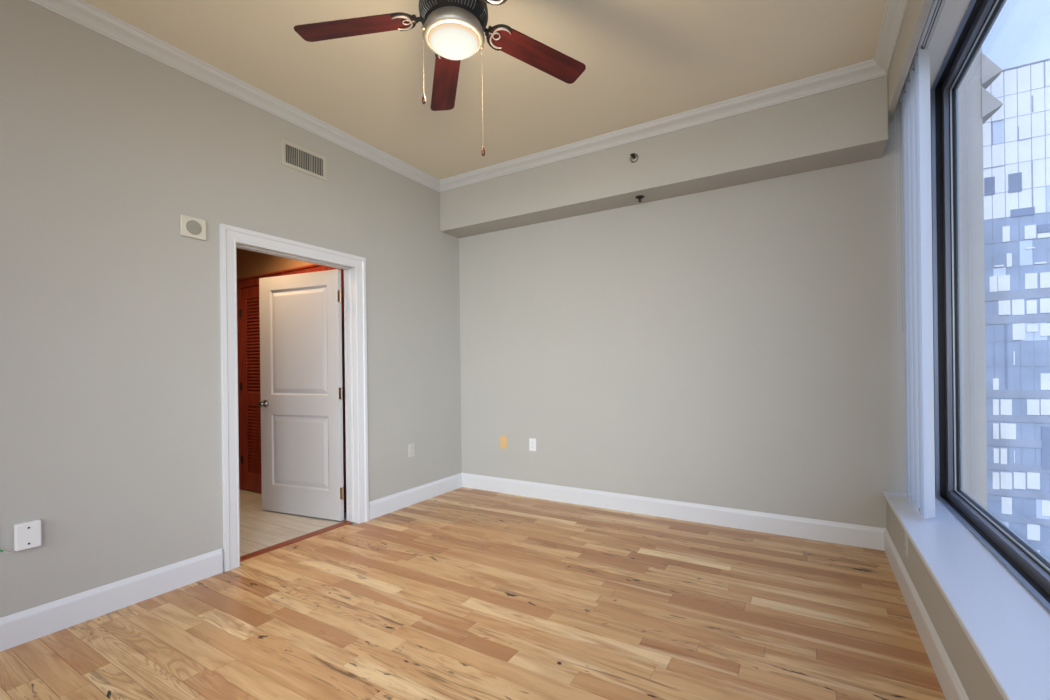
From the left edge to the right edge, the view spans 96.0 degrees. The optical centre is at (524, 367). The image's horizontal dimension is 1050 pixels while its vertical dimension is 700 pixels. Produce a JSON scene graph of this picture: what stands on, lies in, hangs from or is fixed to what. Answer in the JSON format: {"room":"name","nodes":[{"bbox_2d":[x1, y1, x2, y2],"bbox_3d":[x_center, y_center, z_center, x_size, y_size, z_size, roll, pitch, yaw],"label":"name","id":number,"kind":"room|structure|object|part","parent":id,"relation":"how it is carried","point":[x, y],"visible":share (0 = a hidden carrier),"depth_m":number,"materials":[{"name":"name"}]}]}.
{"room":"empty bedroom","nodes":[
{"label":"empty bedroom","id":0,"kind":"room"},
{"bbox_2d":[0,0,461,617],"bbox_3d":[-2.360,-0.239,2.165,0.120,3.080,6.400,-1,0,31],"label":"wall","id":1,"kind":"structure","parent":0,"point":[111,403],"depth_m":2.54,"materials":[{"name":"paint"}]},
{"bbox_2d":[14,519,40,550],"bbox_3d":[-2.266,0.764,2.153,0.034,0.120,0.084,-1,0,31],"label":"box","id":2,"kind":"object","parent":1,"relation":"attached to","point":[27,535],"visible":1,"depth_m":2.14,"materials":[{"name":"white plastic"}]},
{"bbox_2d":[180,214,205,240],"bbox_3d":[-1.934,-0.816,2.756,0.017,0.122,0.134,-1,0,31],"label":"wall speaker","id":3,"kind":"object","parent":1,"relation":"attached to","point":[192,227],"visible":1,"depth_m":2.75,"materials":[{"name":"beige plastic"}]},
{"bbox_2d":[186,220,201,234],"bbox_3d":[-1.929,-0.816,2.753,0.004,0.086,0.086,-1,0,31],"label":"grille","id":4,"kind":"object","parent":3,"relation":"attached to","point":[193,227],"depth_m":2.75,"materials":[{"name":"beige"}]},
{"bbox_2d":[0,473,461,651],"bbox_3d":[-2.285,1.178,2.130,0.015,0.143,6.400,-1,0,31],"label":"baseboard","id":5,"kind":"structure","parent":1,"relation":"attached to","point":[16,629],"depth_m":2.47,"materials":[{"name":"white paint"}]},
{"bbox_2d":[28,0,439,191],"bbox_3d":[-2.371,-1.738,1.988,0.074,0.084,6.104,-1,0,31],"label":"crown molding","id":6,"kind":"structure","parent":1,"relation":"attached to","point":[81,12],"depth_m":2.82,"materials":[{"name":"grey paint"}]},
{"bbox_2d":[219,223,368,571],"bbox_3d":[-1.625,0.181,3.388,0.167,2.121,1.096,-1,0,31],"label":"door frame","id":7,"kind":"structure","parent":1,"relation":"attached to","point":[229,235],"depth_m":3.30,"materials":[{"name":"white paint"}]},
{"bbox_2d":[258,269,343,520],"bbox_3d":[-1.873,0.225,3.958,0.919,2.015,0.169,-1,0,22],"label":"door","id":8,"kind":"structure","parent":1,"relation":"in","point":[301,403],"depth_m":3.93,"materials":[{"name":"grey paint"}]},
{"bbox_3d":[-2.237,0.312,4.108,0.064,0.064,0.169,-1,0,22],"label":"knob","id":9,"kind":"part","parent":8,"relation":"part of","materials":[{"name":"silver metal"}]},
{"bbox_2d":[281,138,326,180],"bbox_3d":[-1.575,-1.479,3.380,0.008,0.178,0.354,-1,0,31],"label":"air vent","id":10,"kind":"object","parent":1,"relation":"in","point":[296,157],"visible":1,"depth_m":3.37,"materials":[{"name":"beige metal"}]},
{"bbox_2d":[408,443,414,456],"bbox_3d":[-1.023,0.746,4.261,0.008,0.118,0.074,-1,0,31],"label":"outlet","id":11,"kind":"object","parent":1,"relation":"attached to","point":[411,450],"visible":1,"depth_m":4.25,"materials":[{"name":"grey plastic"}]},
{"bbox_2d":[439,59,886,192],"bbox_3d":[0.649,-1.774,3.697,3.509,0.084,0.074,-1,0,31],"label":"crown molding","id":12,"kind":"structure","parent":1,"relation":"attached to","point":[860,72],"depth_m":3.39,"materials":[{"name":"grey paint"}]},
{"bbox_2d":[236,248,312,492],"bbox_3d":[-2.253,-0.076,4.536,2.130,2.750,0.100,-1,0,31],"label":"wall","id":13,"kind":"structure","parent":0,"point":[249,263],"depth_m":4.73,"materials":[{"name":"brown paint"}]},
{"bbox_2d":[239,286,261,492],"bbox_3d":[-2.591,0.216,4.662,0.765,2.050,0.034,-1,0,31],"label":"door","id":14,"kind":"structure","parent":13,"relation":"in","point":[251,432],"depth_m":4.77,"materials":[{"name":"brown wood"}]},
{"bbox_3d":[-2.584,-0.219,4.662,0.545,0.946,0.021,-1,0,31],"label":"louvre panel","id":15,"kind":"part","parent":14,"relation":"part of","materials":[{"name":"brown wood"}]},
{"bbox_3d":[-2.573,0.731,4.662,0.545,0.677,0.021,-1,0,31],"label":"louvre panel","id":16,"kind":"part","parent":14,"relation":"part of","materials":[{"name":"brown wood"}]},
{"bbox_2d":[237,264,346,512],"bbox_3d":[-2.259,0.167,4.468,1.685,2.165,0.045,-1,0,31],"label":"door frame","id":17,"kind":"structure","parent":13,"relation":"attached to","point":[252,281],"depth_m":4.54,"materials":[{"name":"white wood"}]},
{"bbox_2d":[239,489,346,564],"bbox_3d":[-2.734,1.286,3.703,2.130,0.058,1.840,-1,0,31],"label":"floor","id":18,"kind":"structure","parent":0,"point":[260,529],"depth_m":3.75,"materials":[{"name":"tile"}]},
{"bbox_2d":[240,520,353,561],"bbox_3d":[-1.643,1.245,3.405,0.080,0.014,0.924,-1,0,31],"label":"threshold","id":19,"kind":"object","parent":18,"relation":"on","point":[294,540],"visible":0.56,"depth_m":3.37,"materials":[{"name":"brown wood"}]},
{"bbox_2d":[0,487,945,699],"bbox_3d":[-0.807,1.257,1.249,3.563,0.050,6.400,-1,0,31],"label":"floor","id":20,"kind":"structure","parent":0,"point":[463,593],"depth_m":2.27,"materials":[{"name":"brown wood"}]},
{"bbox_2d":[83,0,886,179],"bbox_3d":[-0.712,-1.874,1.181,3.992,0.150,6.620,-1,0,31],"label":"ceiling","id":21,"kind":"structure","parent":0,"point":[644,61],"depth_m":2.77,"materials":[{"name":"beige paint"}]},
{"bbox_2d":[294,0,585,155],"bbox_3d":[-0.289,-1.355,1.942,1.285,0.898,1.284,-1,0,31],"label":"ceiling fan","id":22,"kind":"object","parent":21,"relation":"hanging from","point":[454,30],"visible":1,"depth_m":2.02,"materials":[{"name":"brown wood"}]},
{"bbox_3d":[-0.720,-1.446,2.006,0.497,0.006,0.132,-5,11,4],"label":"fan blade","id":23,"kind":"part","parent":22,"relation":"part of","materials":[{"name":"brown wood"}]},
{"bbox_3d":[-0.411,-1.229,1.911,0.014,0.295,0.014,-1,0,31],"label":"chain","id":24,"kind":"part","parent":22,"relation":"part of","materials":[{"name":"silver metal"}]},
{"bbox_3d":[-0.401,-1.450,2.387,0.132,0.006,0.497,-12,-1,-15],"label":"fan blade","id":25,"kind":"part","parent":22,"relation":"part of","materials":[{"name":"brown wood"}]},
{"bbox_3d":[-0.298,-1.401,1.977,0.257,0.074,0.257,-1,0,31],"label":"lamp shade","id":26,"kind":"part","parent":22,"relation":"part of","materials":[{"name":"white glass"}]},
{"bbox_3d":[-0.297,-1.350,1.977,0.209,0.052,0.209,-1,0,31],"label":"lamp shade","id":27,"kind":"part","parent":22,"relation":"part of","materials":[{"name":"white glass"}]},
{"bbox_3d":[-0.182,-1.152,2.029,0.014,0.455,0.014,-1,0,31],"label":"chain","id":28,"kind":"part","parent":22,"relation":"part of","materials":[{"name":"silver metal"}]},
{"bbox_3d":[0.060,-1.455,2.202,0.497,0.006,0.132,4,-14,-32],"label":"fan blade","id":29,"kind":"part","parent":22,"relation":"part of","materials":[{"name":"brown wood"}]},
{"bbox_2d":[440,75,888,237],"bbox_3d":[0.746,-1.584,3.856,3.509,0.466,0.296,-1,0,31],"label":"beam","id":30,"kind":"structure","parent":21,"relation":"attached to","point":[847,124],"depth_m":3.44,"materials":[{"name":"paint"}]},
{"bbox_2d":[630,153,637,162],"bbox_3d":[0.826,-1.607,3.605,0.068,0.068,0.051,-1,0,31],"label":"sprinkler","id":31,"kind":"object","parent":30,"relation":"attached to","point":[634,157],"visible":1,"depth_m":3.61,"materials":[{"name":"silver metal"}]},
{"bbox_2d":[635,195,643,201],"bbox_3d":[0.911,-1.332,3.745,0.070,0.039,0.070,-1,0,31],"label":"sprinkler","id":32,"kind":"object","parent":30,"relation":"attached to","point":[639,197],"visible":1,"depth_m":3.74,"materials":[{"name":"brown metal"}]},
{"bbox_2d":[459,90,934,527],"bbox_3d":[0.966,-0.279,3.976,3.977,3.080,0.120,-1,0,31],"label":"wall","id":33,"kind":"structure","parent":0,"point":[742,346],"depth_m":3.63,"materials":[{"name":"paint"}]},
{"bbox_2d":[500,436,506,448],"bbox_3d":[-0.211,0.730,4.608,0.074,0.118,0.013,-1,0,31],"label":"wall plate","id":34,"kind":"object","parent":33,"relation":"attached to","point":[503,439],"visible":1,"depth_m":4.61,"materials":[{"name":"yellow plastic"}]},
{"bbox_2d":[529,438,535,450],"bbox_3d":[0.071,0.726,4.442,0.074,0.118,0.008,-1,0,31],"label":"outlet","id":35,"kind":"object","parent":33,"relation":"attached to","point":[532,442],"visible":1,"depth_m":4.44,"materials":[{"name":"white plastic"}]},
{"bbox_2d":[462,473,885,550],"bbox_3d":[0.851,1.141,3.976,3.509,0.143,0.015,-1,0,31],"label":"baseboard","id":36,"kind":"structure","parent":33,"relation":"attached to","point":[863,536],"depth_m":3.68,"materials":[{"name":"white paint"}]},
{"bbox_2d":[886,0,1003,699],"bbox_3d":[0.860,-0.278,0.243,0.363,3.080,6.400,-1,0,31],"label":"wall","id":37,"kind":"structure","parent":0,"point":[974,677],"depth_m":2.05,"materials":[{"name":"paint"}]},
{"bbox_2d":[874,0,908,74],"bbox_3d":[0.579,-1.773,0.228,0.074,0.084,6.104,-1,0,31],"label":"crown molding","id":38,"kind":"structure","parent":37,"relation":"attached to","point":[895,10],"depth_m":2.51,"materials":[{"name":"grey paint"}]},
{"bbox_2d":[895,0,945,518],"bbox_3d":[0.788,-0.450,0.274,0.079,2.534,6.382,-1,0,31],"label":"vertical blind","id":39,"kind":"object","parent":37,"relation":"attached to","point":[915,94],"visible":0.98,"depth_m":2.55,"materials":[{"name":"white metal"}]},
{"bbox_3d":[2.380,-0.968,3.016,0.014,1.478,0.003,-1,0,31],"label":"pull cord","id":40,"kind":"part","parent":39,"relation":"part of","materials":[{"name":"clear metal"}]},
{"bbox_2d":[884,528,968,699],"bbox_3d":[0.715,1.142,0.340,0.015,0.143,6.400,-1,0,31],"label":"baseboard","id":41,"kind":"structure","parent":37,"relation":"attached to","point":[952,688],"depth_m":1.99,"materials":[{"name":"white paint"}]},
{"bbox_2d":[927,0,970,89],"bbox_3d":[0.852,-1.724,0.238,0.313,0.012,6.400,-1,0,31],"label":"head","id":42,"kind":"structure","parent":37,"relation":"attached to","point":[953,11],"depth_m":2.44},
{"bbox_2d":[883,491,1049,699],"bbox_3d":[0.819,0.838,0.275,0.268,0.025,6.400,-1,0,31],"label":"window sill","id":43,"kind":"structure","parent":37,"relation":"attached to","point":[1008,629],"depth_m":1.64,"materials":[{"name":"white paint"}]},
{"bbox_2d":[931,0,1049,612],"bbox_3d":[1.565,-0.455,1.187,0.117,2.543,4.046,-1,0,31],"label":"window","id":44,"kind":"structure","parent":37,"relation":"in","point":[1023,561],"depth_m":2.85,"materials":[{"name":"black metal"}]},
{"label":"outside","id":45,"kind":"structure","parent":0,"visible":0},
{"bbox_2d":[958,46,1002,509],"bbox_3d":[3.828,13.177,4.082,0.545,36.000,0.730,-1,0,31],"label":"building","id":46,"kind":"structure","parent":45,"point":[976,105],"depth_m":3.75,"materials":[{"name":"concrete"}]},
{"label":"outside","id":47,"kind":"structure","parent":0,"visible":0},
{"bbox_3d":[105.230,70.215,180.923,600.000,0.500,390.000,-1,0,31],"label":"ground","id":48,"kind":"structure","parent":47,"visible":0},
{"bbox_2d":[983,58,1049,560],"bbox_3d":[87.752,13.570,74.420,63.020,113.200,30.130,-1,0,31],"label":"glass tower","id":49,"kind":"structure","parent":48,"relation":"on","point":[1016,138],"depth_m":67.20,"materials":[{"name":"blue glass"}]}
]}

